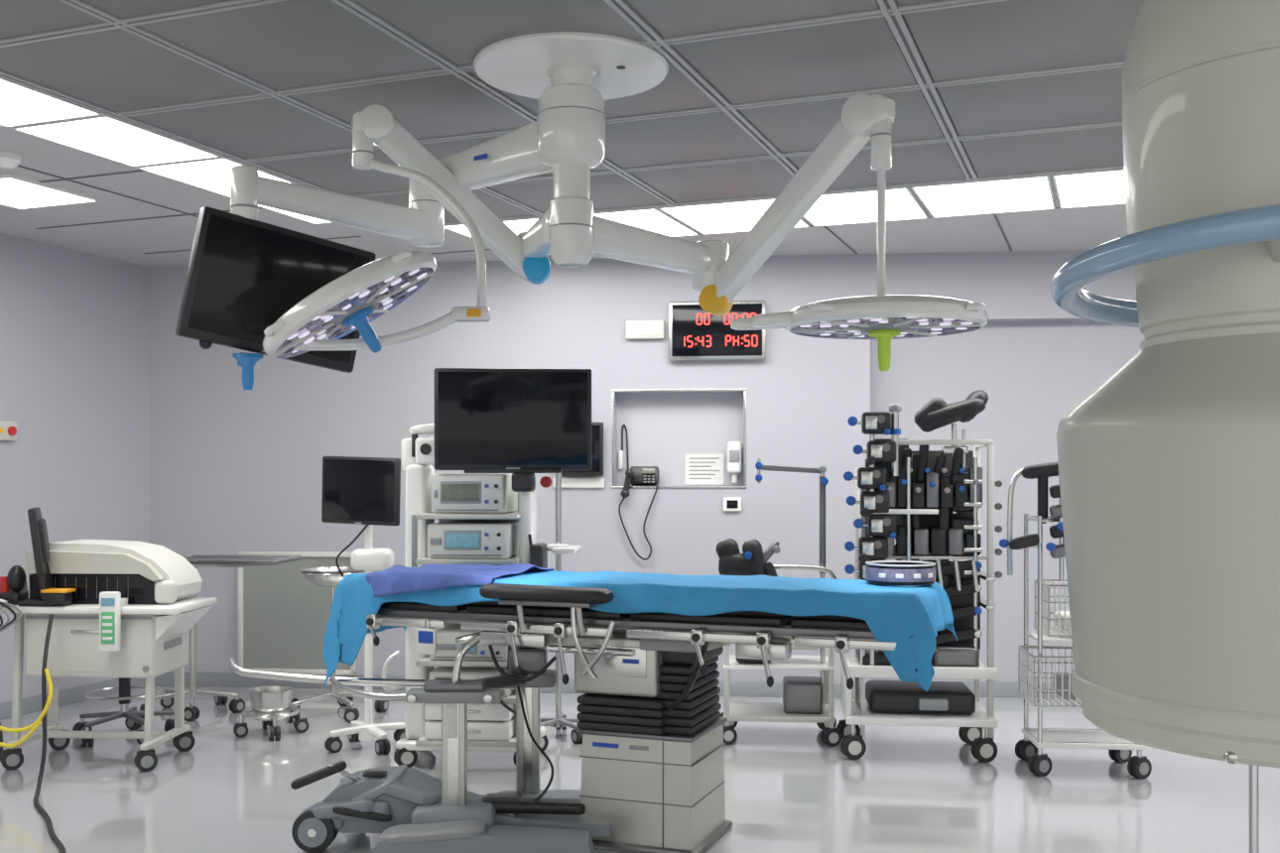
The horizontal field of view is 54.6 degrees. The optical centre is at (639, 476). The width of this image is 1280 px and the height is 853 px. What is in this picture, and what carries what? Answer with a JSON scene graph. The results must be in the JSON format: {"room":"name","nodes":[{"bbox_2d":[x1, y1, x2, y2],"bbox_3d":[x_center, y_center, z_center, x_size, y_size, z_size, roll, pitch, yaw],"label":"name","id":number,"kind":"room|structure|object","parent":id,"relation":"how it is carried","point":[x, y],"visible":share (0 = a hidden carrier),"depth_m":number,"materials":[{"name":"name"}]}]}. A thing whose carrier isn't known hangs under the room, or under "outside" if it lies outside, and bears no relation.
{"room":"operating room","nodes":[
{"label":"operating room","id":0,"kind":"room"},
{"bbox_2d":[0,668,52,748],"bbox_3d":[-3.165,0.971,6.076,0.581,0.680,0.175,0,0,13],"label":"gas hose","id":1,"kind":"object","parent":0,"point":[37,723],"visible":1,"depth_m":6.00,"materials":[{"name":"yellow rubber"}]},
{"bbox_2d":[0,233,149,703],"bbox_3d":[-5.387,0.000,3.779,0.201,3.000,11.100,0,0,19],"label":"wall","id":2,"kind":"structure","parent":0,"point":[74,325],"depth_m":8.18,"materials":[{"name":"paint"}]},
{"bbox_2d":[0,420,16,440],"bbox_3d":[-3.919,-0.280,7.652,0.053,0.120,0.180,0,0,19],"label":"switch box","id":3,"kind":"object","parent":2,"relation":"attached to","point":[8,430],"visible":1,"depth_m":7.66,"materials":[{"name":"beige plastic"}]},
{"bbox_2d":[0,677,145,719],"bbox_3d":[-5.223,1.450,3.923,0.018,0.100,10.480,0,0,19],"label":"baseboard","id":4,"kind":"structure","parent":2,"relation":"attached to","point":[30,704],"depth_m":8.18,"materials":[{"name":"plastic"}]},
{"bbox_2d":[0,111,1127,266],"bbox_3d":[-1.100,-1.550,4.000,13.000,0.100,12.000,0,0,0],"label":"ceiling","id":5,"kind":"structure","parent":0,"point":[1088,227],"depth_m":7.49,"materials":[{"name":"paint"}]},
{"bbox_2d":[0,151,21,169],"bbox_3d":[-2.970,-1.469,5.800,0.140,0.062,0.140,0,0,0],"label":"smoke detector","id":6,"kind":"object","parent":5,"relation":"attached to","point":[8,161],"visible":1,"depth_m":5.77,"materials":[{"name":"white plastic"}]},
{"bbox_2d":[0,173,99,209],"bbox_3d":[-3.276,-1.489,6.506,0.564,0.021,0.584,0,0,21],"label":"ceiling light panel","id":7,"kind":"object","parent":5,"relation":"in","point":[16,192],"depth_m":6.53,"materials":[{"name":"white plastic"}]},
{"bbox_2d":[0,77,103,127],"bbox_3d":[-2.566,-1.489,4.841,0.524,0.021,0.704,0,0,21],"label":"ceiling light panel","id":8,"kind":"object","parent":5,"relation":"in","point":[20,105],"depth_m":5.00,"materials":[{"name":"white plastic"}]},
{"bbox_2d":[10,114,221,167],"bbox_3d":[-2.308,-1.489,5.513,0.524,0.021,0.704,0,0,21],"label":"ceiling light panel","id":9,"kind":"object","parent":5,"relation":"in","point":[104,136],"depth_m":5.49,"materials":[{"name":"white plastic"}]},
{"bbox_2d":[135,156,298,197],"bbox_3d":[-2.050,-1.489,6.185,0.524,0.021,0.704,0,0,21],"label":"ceiling light panel","id":10,"kind":"object","parent":5,"relation":"in","point":[212,175],"depth_m":6.06,"materials":[{"name":"white plastic"}]},
{"bbox_2d":[257,204,333,224],"bbox_3d":[-1.791,-1.489,6.857,0.524,0.021,0.704,0,0,21],"label":"ceiling light panel","id":11,"kind":"object","parent":5,"relation":"in","point":[302,217],"depth_m":7.08,"materials":[{"name":"white plastic"}]},
{"bbox_2d":[444,217,539,238],"bbox_3d":[-0.731,-1.489,7.597,0.674,0.021,0.804,0,0,21],"label":"ceiling light panel","id":12,"kind":"object","parent":5,"relation":"in","point":[517,225],"depth_m":7.37,"materials":[{"name":"white plastic"}]},
{"bbox_2d":[16,165,1059,256],"bbox_3d":[-0.099,-1.497,5.183,8.300,0.006,8.606,0,0,21],"label":"ceiling panel seams","id":13,"kind":"object","parent":5,"relation":"in","point":[61,179],"depth_m":7.13,"materials":[{"name":"grey metal"}]},
{"bbox_2d":[229,31,988,371],"bbox_3d":[-0.133,-0.935,4.533,2.664,1.130,1.185,0,0,-4],"label":"light","id":14,"kind":"object","parent":5,"relation":"hanging from","point":[572,74],"visible":1,"depth_m":4.44,"materials":[{"name":"white metal"}]},
{"bbox_2d":[175,206,376,389],"bbox_3d":[-1.318,-0.625,4.511,0.702,0.637,0.169,0,0,-36],"label":"monitor","id":15,"kind":"object","parent":14,"relation":"attached to","point":[243,275],"visible":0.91,"depth_m":4.41,"materials":[{"name":"black plastic"}]},
{"bbox_2d":[593,207,700,237],"bbox_3d":[-0.087,-1.489,7.349,0.674,0.021,0.804,0,0,21],"label":"ceiling light panel","id":16,"kind":"object","parent":5,"relation":"in","point":[652,219],"depth_m":7.19,"materials":[{"name":"white plastic"}]},
{"bbox_2d":[657,198,811,235],"bbox_3d":[0.557,-1.489,7.102,0.674,0.021,0.804,0,0,21],"label":"ceiling light panel","id":17,"kind":"object","parent":5,"relation":"in","point":[729,216],"depth_m":7.06,"materials":[{"name":"white plastic"}]},
{"bbox_2d":[802,186,929,227],"bbox_3d":[1.201,-1.489,6.855,0.674,0.021,0.804,0,0,21],"label":"ceiling light panel","id":18,"kind":"object","parent":5,"relation":"in","point":[901,203],"depth_m":6.85,"materials":[{"name":"white plastic"}]},
{"bbox_2d":[910,175,1056,218],"bbox_3d":[1.845,-1.489,6.607,0.674,0.021,0.804,0,0,21],"label":"ceiling light panel","id":19,"kind":"object","parent":5,"relation":"in","point":[1029,193],"depth_m":6.58,"materials":[{"name":"white plastic"}]},
{"bbox_2d":[1052,169,1126,208],"bbox_3d":[2.490,-1.489,6.360,0.674,0.021,0.804,0,0,21],"label":"ceiling light panel","id":20,"kind":"object","parent":5,"relation":"in","point":[1101,188],"depth_m":6.40,"materials":[{"name":"white plastic"}]},
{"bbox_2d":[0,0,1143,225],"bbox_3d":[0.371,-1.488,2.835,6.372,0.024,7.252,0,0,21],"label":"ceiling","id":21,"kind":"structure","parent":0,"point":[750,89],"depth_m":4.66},
{"bbox_2d":[0,685,1279,852],"bbox_3d":[-1.100,1.550,4.000,13.000,0.100,12.000,0,0,0],"label":"floor","id":22,"kind":"structure","parent":0,"point":[912,789],"depth_m":5.98,"materials":[{"name":"grey tile"}]},
{"bbox_2d":[0,614,65,852],"bbox_3d":[-2.650,1.100,5.308,2.245,0.811,0.978,0,0,42],"label":"power cable","id":23,"kind":"object","parent":22,"relation":"on","point":[40,809],"visible":1,"depth_m":6.00,"materials":[{"name":"black rubber"}]},
{"bbox_2d":[0,507,216,771],"bbox_3d":[-2.953,0.830,6.505,1.261,1.339,0.681,0,0,3],"label":"cart","id":24,"kind":"object","parent":22,"relation":"on","point":[118,608],"visible":0.98,"depth_m":6.35,"materials":[{"name":"white plastic"}]},
{"bbox_2d":[72,677,174,748],"bbox_3d":[-2.973,1.208,7.106,0.569,0.585,0.584,0,0,0],"label":"stool","id":25,"kind":"object","parent":22,"relation":"on","point":[134,719],"visible":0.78,"depth_m":7.08,"materials":[{"name":"metal"}]},
{"bbox_2d":[139,554,301,721],"bbox_3d":[-2.672,1.006,7.874,0.916,0.988,0.616,0,0,6],"label":"tray table","id":26,"kind":"object","parent":22,"relation":"on","point":[192,712],"visible":0.85,"depth_m":7.85,"materials":[{"name":"metal"}]},
{"bbox_2d":[233,685,309,741],"bbox_3d":[-2.140,1.367,7.200,0.338,0.265,0.338,0,0,22],"label":"bucket","id":27,"kind":"object","parent":22,"relation":"on","point":[270,704],"visible":1,"depth_m":7.11,"materials":[{"name":"metal"}]},
{"bbox_2d":[287,566,388,723],"bbox_3d":[-1.935,1.041,7.829,0.661,0.918,0.637,0,0,0],"label":"stand","id":28,"kind":"object","parent":22,"relation":"on","point":[326,576],"visible":0.76,"depth_m":7.69,"materials":[{"name":"metal"}]},
{"bbox_2d":[321,456,406,755],"bbox_3d":[-1.520,0.694,6.854,0.487,1.612,0.380,0,0,11],"label":"monitor","id":29,"kind":"object","parent":22,"relation":"on","point":[366,491],"visible":0.98,"depth_m":6.78,"materials":[{"name":"black plastic"}]},
{"bbox_2d":[227,636,610,852],"bbox_3d":[-0.993,1.073,5.183,1.745,0.853,0.895,0,0,0],"label":"surgeon's stool","id":30,"kind":"object","parent":22,"relation":"on","point":[414,811],"depth_m":4.95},
{"bbox_2d":[382,368,591,767],"bbox_3d":[-0.770,0.475,6.490,1.061,2.050,0.626,0,0,4],"label":"tower","id":31,"kind":"object","parent":22,"relation":"on","point":[523,423],"visible":0.71,"depth_m":6.31,"materials":[{"name":"white plastic"}]},
{"bbox_2d":[540,473,582,744],"bbox_3d":[-0.469,0.700,7.166,0.512,1.600,0.490,0,0,0],"label":"pole","id":32,"kind":"object","parent":22,"relation":"on","point":[561,720],"visible":0.42,"depth_m":7.13,"materials":[{"name":"metal"}]},
{"bbox_2d":[366,583,895,852],"bbox_3d":[-0.059,0.968,5.163,2.400,1.065,0.780,0,0,21],"label":"table","id":33,"kind":"object","parent":22,"relation":"on","point":[651,723],"visible":0.88,"depth_m":4.94,"materials":[{"name":"black plastic"}]},
{"bbox_2d":[322,569,957,691],"bbox_3d":[-0.042,0.665,5.229,2.621,0.489,0.688,0,0,21],"label":"drape","id":34,"kind":"object","parent":33,"relation":"on","point":[911,617],"visible":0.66,"depth_m":4.85,"materials":[{"name":"blue fabric"}]},
{"bbox_2d":[365,563,554,596],"bbox_3d":[-0.786,0.458,5.514,0.611,0.124,0.707,0,0,21],"label":"folded cloth","id":35,"kind":"object","parent":34,"relation":"on","point":[398,578],"visible":0.98,"depth_m":5.26,"materials":[{"name":"fabric"}]},
{"bbox_2d":[865,560,935,586],"bbox_3d":[1.035,0.385,4.929,0.276,0.081,0.278,0,0,0],"label":"head ring","id":36,"kind":"object","parent":34,"relation":"on","point":[880,573],"visible":1,"depth_m":4.82,"materials":[{"name":"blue plastic"}]},
{"bbox_2d":[715,458,841,747],"bbox_3d":[0.789,0.700,7.109,0.699,1.600,0.536,0,0,5],"label":"trolley","id":37,"kind":"object","parent":22,"relation":"on","point":[805,699],"visible":0.71,"depth_m":6.96,"materials":[{"name":"white metal"}]},
{"bbox_2d":[836,389,1002,763],"bbox_3d":[1.502,0.522,6.722,0.846,1.956,0.586,0,0,6],"label":"rack","id":38,"kind":"object","parent":22,"relation":"on","point":[923,504],"visible":0.83,"depth_m":6.55,"materials":[{"name":"white plastic"}]},
{"bbox_2d":[999,462,1151,779],"bbox_3d":[2.193,0.713,6.350,0.732,1.575,0.470,0,0,6],"label":"trolley","id":39,"kind":"object","parent":22,"relation":"on","point":[1030,748],"visible":0.55,"depth_m":6.22,"materials":[{"name":"metal"}]},
{"bbox_2d":[1050,0,1279,852],"bbox_3d":[1.045,0.000,2.000,0.728,3.000,0.728,0,0,0],"label":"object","id":40,"kind":"object","parent":22,"relation":"on","point":[1169,468],"visible":1,"depth_m":1.83,"materials":[{"name":"metal"}]},
{"bbox_2d":[149,250,1145,683],"bbox_3d":[0.760,0.000,8.631,8.970,3.000,0.350,0,0,6],"label":"wall","id":41,"kind":"structure","parent":0,"point":[233,469],"depth_m":8.54,"materials":[{"name":"paint"}]},
{"bbox_2d":[237,551,356,675],"bbox_3d":[-2.428,0.968,8.770,0.860,0.865,0.028,0,0,6],"label":"air vent","id":42,"kind":"object","parent":41,"relation":"in","point":[283,617],"visible":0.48,"depth_m":8.78,"materials":[{"name":"grey metal"}]},
{"bbox_2d":[553,422,604,488],"bbox_3d":[-0.426,-0.145,8.540,0.350,0.450,0.071,0,0,6],"label":"display screen","id":43,"kind":"object","parent":41,"relation":"attached to","point":[596,469],"visible":0.56,"depth_m":8.50,"materials":[{"name":"black plastic"}]},
{"bbox_2d":[154,671,1061,698],"bbox_3d":[0.839,1.450,8.518,8.750,0.100,0.180,0,0,6],"label":"baseboard","id":44,"kind":"structure","parent":41,"relation":"attached to","point":[231,680],"depth_m":8.57,"materials":[{"name":"plastic"}]},
{"bbox_2d":[618,424,659,560],"bbox_3d":[-0.014,0.106,8.573,0.292,0.939,0.226,0,0,6],"label":"wall telephone","id":45,"kind":"object","parent":41,"relation":"attached to","point":[636,475],"visible":1,"depth_m":8.53,"materials":[{"name":"black plastic"}]},
{"bbox_2d":[625,319,664,339],"bbox_3d":[0.033,-1.005,8.502,0.270,0.130,0.052,0,0,6],"label":"emergency light","id":46,"kind":"object","parent":41,"relation":"attached to","point":[651,328],"visible":1,"depth_m":8.48,"materials":[{"name":"white plastic"}]},
{"bbox_2d":[611,388,746,489],"bbox_3d":[0.265,-0.255,8.508,0.930,0.680,0.017,0,0,6],"label":"trim","id":47,"kind":"structure","parent":41,"relation":"attached to","point":[682,390],"depth_m":8.49,"materials":[{"name":"metal"}]},
{"bbox_2d":[684,454,724,485],"bbox_3d":[0.449,-0.048,8.633,0.270,0.215,0.008,0,0,6],"label":"notice sheet","id":48,"kind":"object","parent":41,"relation":"attached to","point":[700,469],"visible":1,"depth_m":8.63,"materials":[{"name":"paper"}]},
{"bbox_2d":[668,300,766,361],"bbox_3d":[0.525,-0.990,8.438,0.660,0.400,0.077,0,0,6],"label":"wall clock","id":49,"kind":"object","parent":41,"relation":"attached to","point":[695,334],"visible":0.9,"depth_m":8.41,"materials":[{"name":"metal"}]},
{"bbox_2d":[723,497,741,511],"bbox_3d":[0.628,0.193,8.453,0.125,0.095,0.026,0,0,6],"label":"thermostat","id":50,"kind":"object","parent":41,"relation":"attached to","point":[733,504],"visible":1,"depth_m":8.44,"materials":[{"name":"white plastic"}]},
{"bbox_2d":[727,441,742,483],"bbox_3d":[0.652,-0.098,8.556,0.100,0.285,0.119,0,0,6],"label":"soap dispenser","id":51,"kind":"object","parent":41,"relation":"attached to","point":[734,448],"visible":1,"depth_m":8.51,"materials":[{"name":"white plastic"}]}
]}

